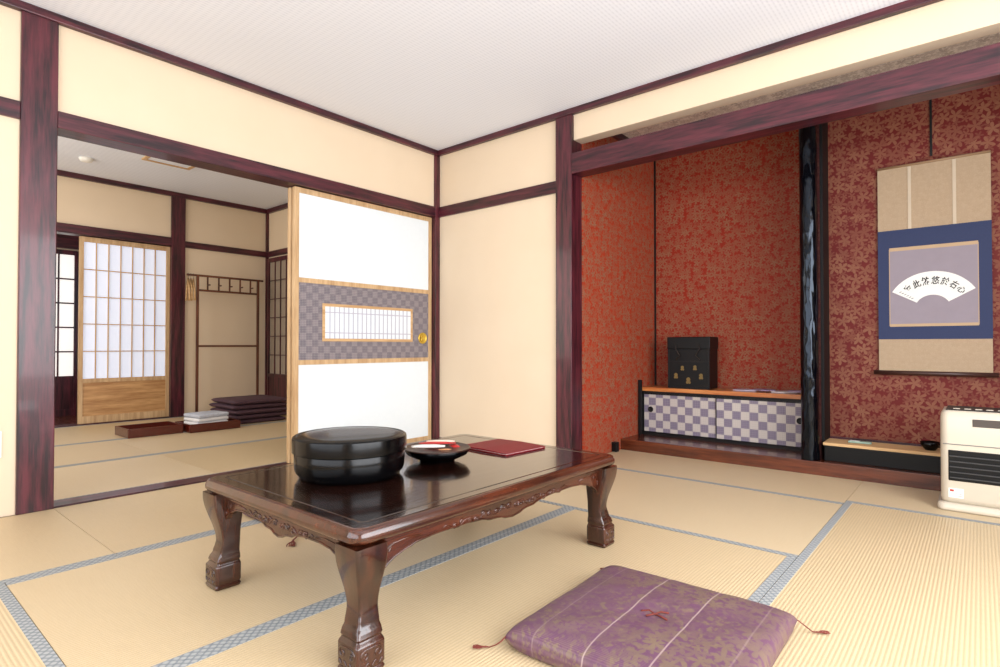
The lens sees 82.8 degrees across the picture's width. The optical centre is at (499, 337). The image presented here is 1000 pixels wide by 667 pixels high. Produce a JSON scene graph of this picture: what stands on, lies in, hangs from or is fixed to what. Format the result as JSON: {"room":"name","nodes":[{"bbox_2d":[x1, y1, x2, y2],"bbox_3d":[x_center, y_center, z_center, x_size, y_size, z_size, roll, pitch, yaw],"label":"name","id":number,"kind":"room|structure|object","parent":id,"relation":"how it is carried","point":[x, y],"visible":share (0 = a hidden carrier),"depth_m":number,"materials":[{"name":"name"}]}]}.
{"room":"traditional dwelling","nodes":[
{"label":"traditional dwelling","id":0,"kind":"room"},
{"bbox_2d":[55,415,76,424],"bbox_3d":[-4.584,0.887,5.871,1.000,0.050,4.000,-1,-1,40],"label":"floor","id":1,"kind":"structure","parent":0,"point":[71,419],"depth_m":5.89,"materials":[{"name":"brown wood"}]},
{"bbox_2d":[57,248,78,383],"bbox_3d":[-4.945,-0.358,6.259,0.070,2.450,4.100,-1,-1,40],"label":"wall","id":2,"kind":"structure","parent":0,"point":[57,248],"depth_m":6.40,"materials":[{"name":"beige paint"}]},
{"bbox_2d":[55,249,78,416],"bbox_3d":[-5.058,-0.056,6.037,0.032,1.840,0.920,-1,-1,40],"label":"door","id":3,"kind":"structure","parent":2,"relation":"in","point":[66,342],"depth_m":6.31,"materials":[{"name":"white paper"}]},
{"bbox_2d":[57,234,78,249],"bbox_3d":[-4.935,-1.089,6.196,0.040,0.190,4.000,-1,-1,40],"label":"trim","id":4,"kind":"structure","parent":2,"relation":"attached to","point":[63,241],"depth_m":6.32,"materials":[{"name":"brown wood"}]},
{"bbox_2d":[57,176,265,413],"bbox_3d":[-4.165,-0.368,5.533,0.100,2.450,4.000,-1,-1,40],"label":"wall","id":5,"kind":"structure","parent":0,"point":[224,318],"depth_m":6.47,"materials":[{"name":"beige paint"}]},
{"bbox_2d":[55,416,169,427],"bbox_3d":[-4.165,0.877,5.516,0.120,0.060,1.700,-1,-1,40],"label":"trim","id":6,"kind":"structure","parent":5,"relation":"attached to","point":[76,424],"depth_m":5.67,"materials":[{"name":"brown wood"}]},
{"bbox_2d":[57,222,171,246],"bbox_3d":[-4.528,-1.054,5.097,0.140,0.090,2.850,-1,-1,40],"label":"trim","id":7,"kind":"structure","parent":5,"relation":"attached to","point":[62,228],"depth_m":5.73,"materials":[{"name":"brown wood"}]},
{"bbox_2d":[77,236,169,423],"bbox_3d":[-3.862,-0.070,5.856,0.032,1.840,0.810,-1,-1,40],"label":"door","id":8,"kind":"structure","parent":5,"relation":"in","point":[124,288],"depth_m":5.83,"materials":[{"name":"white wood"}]},
{"bbox_2d":[57,169,266,213],"bbox_3d":[-4.113,-1.568,5.506,0.035,0.050,4.000,-1,-1,40],"label":"trim","id":9,"kind":"structure","parent":5,"relation":"attached to","point":[68,174],"depth_m":6.01,"materials":[{"name":"brown wood"}]},
{"bbox_2d":[168,196,185,417],"bbox_3d":[-3.562,-0.358,6.229,0.140,2.450,0.140,-1,-1,40],"label":"trim","id":10,"kind":"structure","parent":5,"relation":"attached to","point":[178,205],"depth_m":6.18,"materials":[{"name":"brown wood"}]},
{"bbox_2d":[185,241,265,257],"bbox_3d":[-3.153,-1.022,6.645,0.020,0.070,1.010,-1,-1,40],"label":"trim","id":11,"kind":"structure","parent":5,"relation":"attached to","point":[193,245],"depth_m":6.58,"materials":[{"name":"brown wood"}]},
{"bbox_2d":[57,136,287,208],"bbox_3d":[-3.245,-1.632,4.904,4.340,0.060,4.200,-1,-1,40],"label":"ceiling","id":12,"kind":"structure","parent":0,"point":[108,163],"depth_m":5.61,"materials":[{"name":"white paint"}]},
{"bbox_2d":[79,156,93,162],"bbox_3d":[-3.691,-1.583,5.057,0.110,0.034,0.110,-1,-1,40],"label":"smoke detector","id":13,"kind":"object","parent":12,"relation":"attached to","point":[81,158],"visible":1,"depth_m":5.03,"materials":[{"name":"white plastic"}]},
{"bbox_2d":[141,156,194,169],"bbox_3d":[-2.920,-1.593,5.086,0.400,0.012,0.400,-1,-1,40],"label":"ceiling hatch","id":14,"kind":"object","parent":12,"relation":"attached to","point":[146,158],"visible":0.41,"depth_m":5.17,"materials":[{"name":"brown wood"}]},
{"bbox_2d":[0,5,433,516],"bbox_3d":[-2.070,-0.405,2.908,0.110,2.450,4.700,-1,-1,40],"label":"wall","id":15,"kind":"structure","parent":0,"point":[100,80],"depth_m":3.11,"materials":[{"name":"beige paint"}]},
{"bbox_2d":[0,431,1,457],"bbox_3d":[-2.286,0.486,2.549,0.008,0.120,0.070,-1,-1,40],"label":"power outlet","id":16,"kind":"object","parent":15,"relation":"attached to","point":[0,431],"visible":1,"depth_m":2.57,"materials":[{"name":"white plastic"}]},
{"bbox_2d":[0,96,19,118],"bbox_3d":[-2.929,-1.065,1.896,0.138,0.082,2.030,-1,-1,40],"label":"trim","id":17,"kind":"structure","parent":15,"relation":"attached to","point":[9,107],"depth_m":2.60,"materials":[{"name":"brown wood"}]},
{"bbox_2d":[15,11,58,514],"bbox_3d":[-2.231,-0.369,2.717,0.150,2.374,0.140,-1,-1,40],"label":"pillar","id":18,"kind":"structure","parent":15,"relation":"attached to","point":[39,44],"depth_m":2.67,"materials":[{"name":"brown wood"}]},
{"bbox_2d":[53,462,289,508],"bbox_3d":[-1.385,0.853,3.701,0.128,0.058,2.480,-1,-1,40],"label":"trim","id":19,"kind":"structure","parent":15,"relation":"attached to","point":[159,486],"depth_m":3.04,"materials":[{"name":"brown wood"}]},
{"bbox_2d":[0,0,439,156],"bbox_3d":[-2.014,-1.534,2.877,0.035,0.040,4.700,-1,-1,40],"label":"trim","id":20,"kind":"structure","parent":15,"relation":"attached to","point":[18,5],"depth_m":3.20,"materials":[{"name":"brown wood"}]},
{"bbox_2d":[58,111,434,217],"bbox_3d":[-1.366,-1.039,3.743,0.138,0.082,2.530,-1,-1,40],"label":"trim","id":21,"kind":"structure","parent":15,"relation":"attached to","point":[71,126],"depth_m":3.30,"materials":[{"name":"brown wood"}]},
{"bbox_2d":[287,187,291,462],"bbox_3d":[-1.007,-0.078,4.199,0.037,1.817,1.200,-1,-1,40],"label":"door","id":22,"kind":"structure","parent":15,"relation":"in","point":[289,276],"depth_m":3.74,"materials":[{"name":"brown wood"}]},
{"bbox_2d":[291,186,431,462],"bbox_3d":[-0.962,-0.078,4.177,0.037,1.817,1.215,-1,-1,40],"label":"door","id":23,"kind":"structure","parent":15,"relation":"in","point":[362,271],"depth_m":4.10,"materials":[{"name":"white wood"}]},
{"bbox_2d":[269,208,287,257],"bbox_3d":[-1.627,-0.361,5.992,3.180,2.450,0.080,-1,-1,40],"label":"wall","id":24,"kind":"structure","parent":0,"point":[278,221],"depth_m":6.83,"materials":[{"name":"beige paint"}]},
{"bbox_2d":[265,214,268,394],"bbox_3d":[-2.865,-0.348,6.968,0.030,2.450,0.030,-1,-1,40],"label":"trim","id":25,"kind":"structure","parent":24,"relation":"attached to","point":[267,215],"depth_m":6.96,"materials":[{"name":"brown wood"}]},
{"bbox_2d":[266,203,287,213],"bbox_3d":[-1.664,-1.562,5.965,3.180,0.050,0.035,-1,-1,40],"label":"trim","id":26,"kind":"structure","parent":24,"relation":"attached to","point":[283,206],"depth_m":6.80,"materials":[{"name":"brown wood"}]},
{"bbox_2d":[267,255,287,411],"bbox_3d":[-2.514,-0.047,6.667,0.850,1.840,0.032,-1,-1,40],"label":"door","id":27,"kind":"structure","parent":24,"relation":"in","point":[277,267],"depth_m":6.80,"materials":[{"name":"brown wood"}]},
{"bbox_2d":[267,247,287,257],"bbox_3d":[-1.648,-1.032,5.954,3.150,0.070,0.020,-1,-1,40],"label":"trim","id":28,"kind":"structure","parent":24,"relation":"attached to","point":[283,251],"depth_m":6.81,"materials":[{"name":"brown wood"}]},
{"bbox_2d":[21,0,905,149],"bbox_3d":[-0.251,-1.616,1.320,4.860,0.080,4.800,-1,-1,40],"label":"ceiling","id":29,"kind":"structure","parent":0,"point":[435,74],"depth_m":2.96,"materials":[{"name":"white paint"}]},
{"bbox_2d":[582,136,654,453],"bbox_3d":[0.925,-0.321,4.348,0.060,2.424,1.170,-1,-1,40],"label":"wall","id":30,"kind":"structure","parent":0,"point":[618,205],"depth_m":4.22,"materials":[{"name":"red paper"}]},
{"bbox_2d":[611,134,627,140],"bbox_3d":[0.942,-1.509,4.318,0.025,0.050,1.120,-1,-1,40],"label":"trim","id":31,"kind":"structure","parent":30,"relation":"attached to","point":[619,137],"depth_m":4.25,"materials":[{"name":"brown wood"}]},
{"bbox_2d":[621,437,940,490],"bbox_3d":[2.171,0.811,3.265,3.220,0.130,0.110,-1,-1,40],"label":"trim","id":32,"kind":"structure","parent":30,"relation":"attached to","point":[875,474],"depth_m":3.52,"materials":[{"name":"brown wood"}]},
{"bbox_2d":[798,125,819,460],"bbox_3d":[1.906,-0.331,3.498,0.103,2.160,0.104,1,-1,-43],"label":"pillar","id":33,"kind":"structure","parent":32,"relation":"on","point":[808,156],"depth_m":3.46,"materials":[{"name":"black wood"}]},
{"bbox_2d":[629,434,800,456],"bbox_3d":[1.620,0.824,4.124,1.270,0.128,0.490,-1,-1,40],"label":"floor","id":34,"kind":"structure","parent":0,"point":[652,437],"depth_m":3.98,"materials":[{"name":"brown wood"}]},
{"bbox_2d":[638,380,800,451],"bbox_3d":[1.655,0.546,4.192,1.230,0.430,0.303,-1,-1,40],"label":"base cabinet","id":35,"kind":"object","parent":34,"relation":"on","point":[765,419],"visible":0.78,"depth_m":4.09,"materials":[{"name":"wood"}]},
{"bbox_2d":[667,337,717,388],"bbox_3d":[1.479,0.191,4.360,0.324,0.390,0.227,-1,-1,37],"label":"box","id":36,"kind":"object","parent":35,"relation":"on","point":[692,361],"visible":1,"depth_m":4.28,"materials":[{"name":"black wood"}]},
{"bbox_2d":[733,389,756,390],"bbox_3d":[1.781,0.380,4.101,0.134,0.006,0.147,0,-1,-28],"label":"fan","id":37,"kind":"object","parent":35,"relation":"on","point":[733,389],"visible":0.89,"depth_m":4.09,"materials":[{"name":"paper"}]},
{"bbox_2d":[752,389,775,390],"bbox_3d":[1.886,0.372,4.022,0.134,0.006,0.147,0,-1,-11],"label":"fan","id":38,"kind":"object","parent":35,"relation":"on","point":[752,389],"visible":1,"depth_m":4.03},
{"bbox_2d":[771,391,796,392],"bbox_3d":[1.973,0.377,3.926,0.134,0.006,0.147,1,-1,-34],"label":"fan","id":39,"kind":"object","parent":35,"relation":"on","point":[771,391],"visible":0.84,"depth_m":3.90,"materials":[{"name":"white paper"}]},
{"bbox_2d":[440,0,999,445],"bbox_3d":[1.317,-0.362,3.186,4.700,2.374,0.100,-1,-1,40],"label":"wall","id":40,"kind":"structure","parent":0,"point":[498,263],"depth_m":4.06,"materials":[{"name":"beige paint"}]},
{"bbox_2d":[431,155,439,438],"bbox_3d":[-0.557,-0.342,4.687,0.140,2.374,0.070,-1,-1,40],"label":"trim","id":41,"kind":"structure","parent":40,"relation":"attached to","point":[435,321],"depth_m":4.63,"materials":[{"name":"brown wood"}]},
{"bbox_2d":[438,181,555,217],"bbox_3d":[-0.047,-1.031,4.285,1.170,0.082,0.038,-1,-1,40],"label":"trim","id":42,"kind":"structure","parent":40,"relation":"attached to","point":[549,188],"depth_m":4.22,"materials":[{"name":"brown wood"}]},
{"bbox_2d":[556,114,581,449],"bbox_3d":[0.471,-0.333,3.881,0.130,2.334,0.130,-1,-1,40],"label":"pillar","id":43,"kind":"structure","parent":40,"relation":"attached to","point":[568,185],"depth_m":3.83,"materials":[{"name":"brown wood"}]},
{"bbox_2d":[438,0,942,155],"bbox_3d":[1.242,-1.530,3.176,4.580,0.040,0.035,-1,-1,40],"label":"trim","id":44,"kind":"structure","parent":40,"relation":"attached to","point":[908,5],"depth_m":3.17,"materials":[{"name":"brown wood"}]},
{"bbox_2d":[656,129,800,390],"bbox_3d":[1.793,-0.346,4.367,1.240,2.374,0.080,-1,-1,40],"label":"wall","id":45,"kind":"structure","parent":0,"point":[728,235],"depth_m":4.32,"materials":[{"name":"red paper"}]},
{"bbox_2d":[654,161,656,384],"bbox_3d":[1.295,-0.356,4.729,0.012,2.244,0.012,-1,-1,40],"label":"trim","id":46,"kind":"structure","parent":45,"relation":"attached to","point":[654,161],"depth_m":4.73,"materials":[{"name":"black wood"}]},
{"bbox_2d":[622,32,999,137],"bbox_3d":[2.221,-1.573,3.288,3.430,0.050,1.200,-1,-1,40],"label":"ceiling","id":47,"kind":"structure","parent":0,"point":[993,38],"depth_m":3.42,"materials":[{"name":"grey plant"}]},
{"bbox_2d":[817,125,825,458],"bbox_3d":[2.144,-0.355,3.756,0.065,2.374,0.560,-1,-1,40],"label":"wall alcove partition","id":48,"kind":"structure","parent":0,"point":[818,172],"depth_m":3.52,"materials":[{"name":"red wood"}]},
{"bbox_2d":[819,123,829,440],"bbox_3d":[2.055,-0.452,3.590,0.017,2.184,0.170,-1,-1,40],"label":"trim","id":49,"kind":"structure","parent":48,"relation":"attached to","point":[823,128],"depth_m":3.55,"materials":[{"name":"brown wood"}]},
{"bbox_2d":[824,445,940,473],"bbox_3d":[2.700,0.694,2.855,1.880,0.092,0.025,-1,-1,40],"label":"trim","id":50,"kind":"structure","parent":48,"relation":"attached to","point":[906,461],"depth_m":3.26,"materials":[{"name":"black paint"}]},
{"bbox_2d":[823,438,940,456],"bbox_3d":[2.766,0.641,2.940,1.888,0.016,0.220,-1,-1,40],"label":"floor","id":51,"kind":"structure","parent":0,"point":[909,449],"depth_m":3.32,"materials":[{"name":"beige wood"}]},
{"bbox_2d":[848,440,871,444],"bbox_3d":[2.175,0.633,3.428,0.120,0.014,0.036,-1,-1,37],"label":"remote control","id":52,"kind":"object","parent":51,"relation":"on","point":[849,441],"visible":1,"depth_m":3.42,"materials":[{"name":"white plastic"}]},
{"bbox_2d":[920,440,939,450],"bbox_3d":[2.435,0.613,3.208,0.096,0.047,0.096,-1,-1,40],"label":"bowl","id":53,"kind":"object","parent":51,"relation":"on","point":[926,444],"visible":0.94,"depth_m":3.19,"materials":[{"name":"black ceramic"}]},
{"bbox_2d":[827,84,999,443],"bbox_3d":[2.876,-0.364,3.058,1.955,2.374,0.080,-1,-1,40],"label":"wall","id":54,"kind":"structure","parent":0,"point":[864,404],"depth_m":3.48,"materials":[{"name":"red paper"}]},
{"bbox_2d":[830,436,939,447],"bbox_3d":[2.832,0.628,3.019,1.890,0.012,0.015,-1,-1,40],"label":"trim","id":55,"kind":"structure","parent":54,"relation":"attached to","point":[834,437],"depth_m":3.46,"materials":[{"name":"brown wood"}]},
{"bbox_2d":[929,99,931,155],"bbox_3d":[2.518,-1.239,3.313,0.012,0.360,0.008,-1,-1,40],"label":"hanger","id":56,"kind":"object","parent":54,"relation":"attached to","point":[930,101],"visible":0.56,"depth_m":3.31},
{"bbox_2d":[874,150,998,377],"bbox_3d":[2.505,-0.417,3.287,0.574,1.277,0.026,-1,-1,40],"label":"scroll","id":57,"kind":"object","parent":56,"relation":"hanging from","point":[935,292],"visible":1,"depth_m":3.28,"materials":[{"name":"beige fabric"}]},
{"bbox_3d":[-1.455,0.910,3.221,9.200,0.070,6.200,-1,-1,40],"label":"floor","id":58,"kind":"structure","parent":0,"visible":0},
{"bbox_2d":[0,583,64,666],"bbox_3d":[-1.196,0.817,0.874,1.928,0.052,0.948,-1,-1,40],"label":"mat","id":59,"kind":"object","parent":58,"relation":"on","point":[22,644],"visible":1,"depth_m":1.50,"materials":[{"name":"wicker"}]},
{"bbox_2d":[0,509,116,583],"bbox_3d":[-2.398,0.828,1.675,0.938,0.052,1.918,-1,-1,40],"label":"mat","id":60,"kind":"object","parent":58,"relation":"on","point":[40,542],"visible":0.9,"depth_m":2.21,"materials":[{"name":"wicker"}]},
{"bbox_2d":[54,422,130,445],"bbox_3d":[-4.134,0.867,4.507,1.208,0.052,2.298,-1,-1,40],"label":"mat","id":61,"kind":"object","parent":58,"relation":"on","point":[105,431],"visible":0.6,"depth_m":5.02,"materials":[{"name":"wicker"}]},
{"bbox_2d":[115,421,182,438],"bbox_3d":[-3.093,0.810,5.003,0.340,0.075,0.430,-1,-1,40],"label":"tray","id":62,"kind":"object","parent":61,"relation":"on","point":[165,427],"visible":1,"depth_m":4.93,"materials":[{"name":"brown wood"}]},
{"bbox_2d":[54,440,155,466],"bbox_3d":[-3.439,0.855,3.657,0.948,0.052,1.898,-1,-1,40],"label":"mat","id":63,"kind":"object","parent":58,"relation":"on","point":[71,454],"visible":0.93,"depth_m":4.13,"materials":[{"name":"wicker"}]},
{"bbox_2d":[0,454,215,517],"bbox_3d":[-2.699,0.847,3.030,0.988,0.052,1.898,-1,-1,40],"label":"mat","id":64,"kind":"object","parent":58,"relation":"on","point":[70,481],"visible":0.6,"depth_m":3.43,"materials":[{"name":"wicker"}]},
{"bbox_2d":[54,482,258,554],"bbox_3d":[-1.161,0.848,3.137,0.938,0.052,1.908,-1,-1,40],"label":"mat","id":65,"kind":"object","parent":58,"relation":"on","point":[130,523],"visible":0.25,"depth_m":2.56,"materials":[{"name":"wicker"}]},
{"bbox_2d":[115,421,286,453],"bbox_3d":[-2.211,0.876,5.107,0.948,0.052,1.898,-1,-1,40],"label":"mat","id":66,"kind":"object","parent":58,"relation":"on","point":[157,444],"visible":0.45,"depth_m":4.75,"materials":[{"name":"wicker"}]},
{"bbox_2d":[124,414,286,425],"bbox_3d":[-2.906,0.887,5.957,1.208,0.052,1.498,-1,-1,40],"label":"mat","id":67,"kind":"object","parent":58,"relation":"on","point":[173,419],"visible":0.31,"depth_m":5.88,"materials":[{"name":"wicker"}]},
{"bbox_2d":[175,418,240,432],"bbox_3d":[-2.732,0.815,5.306,0.340,0.075,0.450,-1,-1,40],"label":"tray","id":68,"kind":"object","parent":67,"relation":"on","point":[232,423],"visible":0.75,"depth_m":5.17,"materials":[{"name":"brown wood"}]},
{"bbox_3d":[-2.744,0.823,5.290,0.260,0.034,0.300,-1,-1,40],"label":"folded towel","id":69,"kind":"object","parent":68,"relation":"in","visible":0},
{"bbox_2d":[184,420,227,423],"bbox_3d":[-2.741,0.787,5.288,0.260,0.034,0.300,-1,-1,37],"label":"folded towel","id":70,"kind":"object","parent":69,"relation":"on","point":[186,422],"visible":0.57,"depth_m":5.19,"materials":[{"name":"white fabric"}]},
{"bbox_2d":[184,416,227,421],"bbox_3d":[-2.738,0.751,5.286,0.260,0.034,0.300,-1,-1,35],"label":"folded towel","id":71,"kind":"object","parent":70,"relation":"on","point":[218,417],"visible":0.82,"depth_m":5.19,"materials":[{"name":"white fabric"}]},
{"bbox_2d":[184,410,228,417],"bbox_3d":[-2.735,0.715,5.284,0.260,0.034,0.300,0,-1,32],"label":"folded towel","id":72,"kind":"object","parent":71,"relation":"on","point":[213,413],"visible":1,"depth_m":5.20,"materials":[{"name":"white fabric"}]},
{"bbox_2d":[186,273,262,411],"bbox_3d":[-3.092,0.091,6.407,0.260,1.552,0.850,-1,-1,40],"label":"rack","id":73,"kind":"object","parent":67,"relation":"on","point":[187,274],"visible":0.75,"depth_m":6.35,"materials":[{"name":"brown wood"}]},
{"bbox_2d":[185,273,190,300],"bbox_3d":[-3.357,-0.549,6.103,0.120,0.299,0.020,-1,-1,40],"label":"clothes hanger","id":74,"kind":"object","parent":73,"relation":"hanging from","point":[188,282],"visible":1,"depth_m":6.10,"materials":[{"name":"brown wood"}]},
{"bbox_2d":[188,273,193,300],"bbox_3d":[-3.340,-0.548,6.123,0.120,0.299,0.020,-1,-1,40],"label":"clothes hanger","id":75,"kind":"object","parent":73,"relation":"hanging from","point":[191,285],"visible":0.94,"depth_m":6.11,"materials":[{"name":"brown wood"}]},
{"bbox_2d":[190,273,195,300],"bbox_3d":[-3.323,-0.548,6.143,0.120,0.299,0.020,-1,-1,40],"label":"clothes hanger","id":76,"kind":"object","parent":73,"relation":"hanging from","point":[193,281],"visible":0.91,"depth_m":6.12,"materials":[{"name":"brown wood"}]},
{"bbox_2d":[240,416,285,423],"bbox_3d":[-2.626,0.836,5.907,0.560,0.048,0.560,-1,-1,42],"label":"cushion","id":77,"kind":"object","parent":67,"relation":"on","point":[271,418],"visible":0.27,"depth_m":5.75,"materials":[{"name":"purple fabric"}]},
{"bbox_2d":[227,411,286,419],"bbox_3d":[-2.610,0.787,5.915,0.560,0.048,0.560,-1,-1,39],"label":"cushion","id":78,"kind":"object","parent":77,"relation":"on","point":[275,413],"visible":0.39,"depth_m":5.71,"materials":[{"name":"purple fabric"}]},
{"bbox_2d":[210,406,286,414],"bbox_3d":[-2.609,0.739,5.904,0.560,0.048,0.560,-1,-1,40],"label":"cushion","id":79,"kind":"object","parent":78,"relation":"on","point":[277,408],"visible":0.52,"depth_m":5.71,"materials":[{"name":"purple fabric"}]},
{"bbox_2d":[209,402,285,409],"bbox_3d":[-2.626,0.690,5.909,0.560,0.048,0.560,-1,-1,41],"label":"cushion","id":80,"kind":"object","parent":79,"relation":"on","point":[216,404],"visible":0.6,"depth_m":5.72,"materials":[{"name":"purple fabric"}]},
{"bbox_2d":[211,395,286,404],"bbox_3d":[-2.610,0.642,5.917,0.560,0.048,0.560,-1,-1,42],"label":"cushion","id":81,"kind":"object","parent":80,"relation":"on","point":[249,399],"visible":1,"depth_m":5.77,"materials":[{"name":"purple fabric"}]},
{"bbox_2d":[159,437,286,472],"bbox_3d":[-1.471,0.867,4.480,0.988,0.052,1.898,-1,-1,40],"label":"mat","id":82,"kind":"object","parent":58,"relation":"on","point":[237,456],"visible":0.31,"depth_m":4.02,"materials":[{"name":"wicker"}]},
{"bbox_2d":[5,501,567,666],"bbox_3d":[-0.647,0.836,2.289,0.938,0.052,1.918,-1,-1,40],"label":"mat","id":83,"kind":"object","parent":58,"relation":"on","point":[154,606],"visible":0.46,"depth_m":1.78,"materials":[{"name":"wicker"}]},
{"bbox_2d":[242,512,296,546],"bbox_3d":[-0.859,0.793,2.627,0.673,0.044,0.640,-1,-1,39],"label":"floor cushion","id":84,"kind":"object","parent":83,"relation":"on","point":[292,541],"visible":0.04,"depth_m":2.24,"materials":[{"name":"fabric"}]},
{"bbox_2d":[203,434,616,666],"bbox_3d":[-0.253,0.632,2.039,0.846,0.348,1.234,-1,-1,40],"label":"table","id":85,"kind":"object","parent":83,"relation":"on","point":[365,527],"visible":0.88,"depth_m":1.67,"materials":[{"name":"brown wood"}]},
{"bbox_2d":[291,426,406,485],"bbox_3d":[-0.500,0.385,1.896,0.371,0.143,0.371,-1,-1,40],"label":"container","id":86,"kind":"object","parent":85,"relation":"on","point":[348,455],"visible":1,"depth_m":1.75,"materials":[{"name":"black plastic"}]},
{"bbox_2d":[405,442,470,463],"bbox_3d":[-0.235,0.434,2.123,0.250,0.050,0.250,-1,-1,40],"label":"bowl","id":87,"kind":"object","parent":85,"relation":"on","point":[426,455],"visible":0.81,"depth_m":2.05,"materials":[{"name":"black ceramic"}]},
{"bbox_3d":[-0.174,0.423,2.157,0.048,0.036,0.090,0,-1,-27],"label":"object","id":88,"kind":"object","parent":87,"relation":"on","visible":0},
{"bbox_2d":[419,441,455,443],"bbox_3d":[-0.237,0.400,2.152,0.140,0.010,0.028,0,-1,-3],"label":"paper packet","id":89,"kind":"object","parent":88,"relation":"on","point":[437,442],"visible":0.88,"depth_m":2.14,"materials":[{"name":"paper"}]},
{"bbox_2d":[426,440,454,441],"bbox_3d":[-0.230,0.401,2.191,0.110,0.010,0.032,0,-1,-3],"label":"paper packet","id":90,"kind":"object","parent":88,"relation":"on","point":[428,440],"visible":0.71,"depth_m":2.18,"materials":[{"name":"white paper"}]},
{"label":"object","id":91,"kind":"object","parent":87,"relation":"in","visible":0},
{"bbox_2d":[411,444,444,447],"bbox_3d":[-0.264,0.400,2.089,0.124,0.012,0.040,0,-1,-3],"label":"paper packet","id":92,"kind":"object","parent":91,"relation":"on","point":[420,445],"visible":1,"depth_m":2.08,"materials":[{"name":"white paper"}]},
{"bbox_2d":[468,439,544,455],"bbox_3d":[0.010,0.457,2.381,0.270,0.012,0.240,-1,-1,44],"label":"folder","id":93,"kind":"object","parent":85,"relation":"on","point":[504,447],"visible":0.81,"depth_m":2.35,"materials":[{"name":"red leather"}]},
{"bbox_2d":[169,508,795,666],"bbox_3d":[0.090,0.828,1.666,0.988,0.052,1.918,-1,-1,40],"label":"mat","id":94,"kind":"object","parent":58,"relation":"on","point":[433,614],"visible":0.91,"depth_m":1.81,"materials":[{"name":"wicker"}]},
{"bbox_2d":[473,565,830,666],"bbox_3d":[0.409,0.759,1.494,0.717,0.079,0.691,-1,-1,39],"label":"floor cushion","id":95,"kind":"object","parent":94,"relation":"on","point":[619,616],"visible":1,"depth_m":1.43,"materials":[{"name":"fabric"}]},
{"bbox_2d":[539,469,841,558],"bbox_3d":[0.648,0.847,3.052,1.928,0.052,0.916,-1,-1,40],"label":"mat","id":96,"kind":"object","parent":58,"relation":"on","point":[784,525],"visible":0.5,"depth_m":2.70,"materials":[{"name":"wicker"}]},
{"bbox_2d":[607,449,862,504],"bbox_3d":[1.295,0.854,3.519,1.543,0.052,0.625,-1,-1,40],"label":"mat","id":97,"kind":"object","parent":58,"relation":"on","point":[787,483],"visible":0.57,"depth_m":3.39,"materials":[{"name":"wicker"}]},
{"bbox_2d":[612,441,618,451],"bbox_3d":[0.845,0.801,4.157,0.040,0.070,0.042,-1,-1,40],"label":"speaker box","id":98,"kind":"object","parent":97,"relation":"on","point":[615,445],"visible":1,"depth_m":4.14,"materials":[{"name":"black paint"}]},
{"bbox_2d":[612,443,615,450],"bbox_3d":[0.832,0.801,4.142,0.032,0.054,0.002,-1,-1,40],"label":"grille","id":99,"kind":"object","parent":98,"relation":"attached to","point":[613,444],"depth_m":4.14,"materials":[{"name":"black paint"}]},
{"bbox_2d":[759,502,999,666],"bbox_3d":[1.470,0.829,1.794,0.948,0.052,1.898,-1,-1,40],"label":"mat","id":100,"kind":"object","parent":58,"relation":"on","point":[890,587],"visible":0.88,"depth_m":1.79,"materials":[{"name":"wicker"}]},
{"bbox_2d":[846,481,999,525],"bbox_3d":[2.538,0.839,2.506,1.658,0.052,0.565,-1,-1,40],"label":"mat","id":101,"kind":"object","parent":58,"relation":"on","point":[916,500],"visible":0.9,"depth_m":2.85,"materials":[{"name":"wicker"}]},
{"bbox_2d":[937,405,999,517],"bbox_3d":[2.364,0.576,2.653,0.498,0.479,0.288,-1,-1,40],"label":"heater","id":102,"kind":"object","parent":101,"relation":"on","point":[969,436],"visible":1,"depth_m":2.63,"materials":[{"name":"beige metal"}]},
{"bbox_2d":[948,450,999,485],"bbox_3d":[2.282,0.601,2.556,0.410,0.145,0.013,-1,-1,40],"label":"grille","id":103,"kind":"object","parent":102,"relation":"attached to","point":[965,467],"depth_m":2.62,"materials":[{"name":"black paint"}]},
{"bbox_3d":[3.245,-0.383,1.750,0.100,2.374,1.600,-1,-1,40],"label":"wall","id":104,"kind":"structure","parent":0,"visible":0},
{"bbox_2d":[572,42,999,177],"bbox_3d":[1.807,-1.182,2.755,3.380,0.140,0.120,-1,-1,40],"label":"beam","id":105,"kind":"structure","parent":104,"relation":"attached to","point":[977,68],"depth_m":2.89,"materials":[{"name":"brown wood"}]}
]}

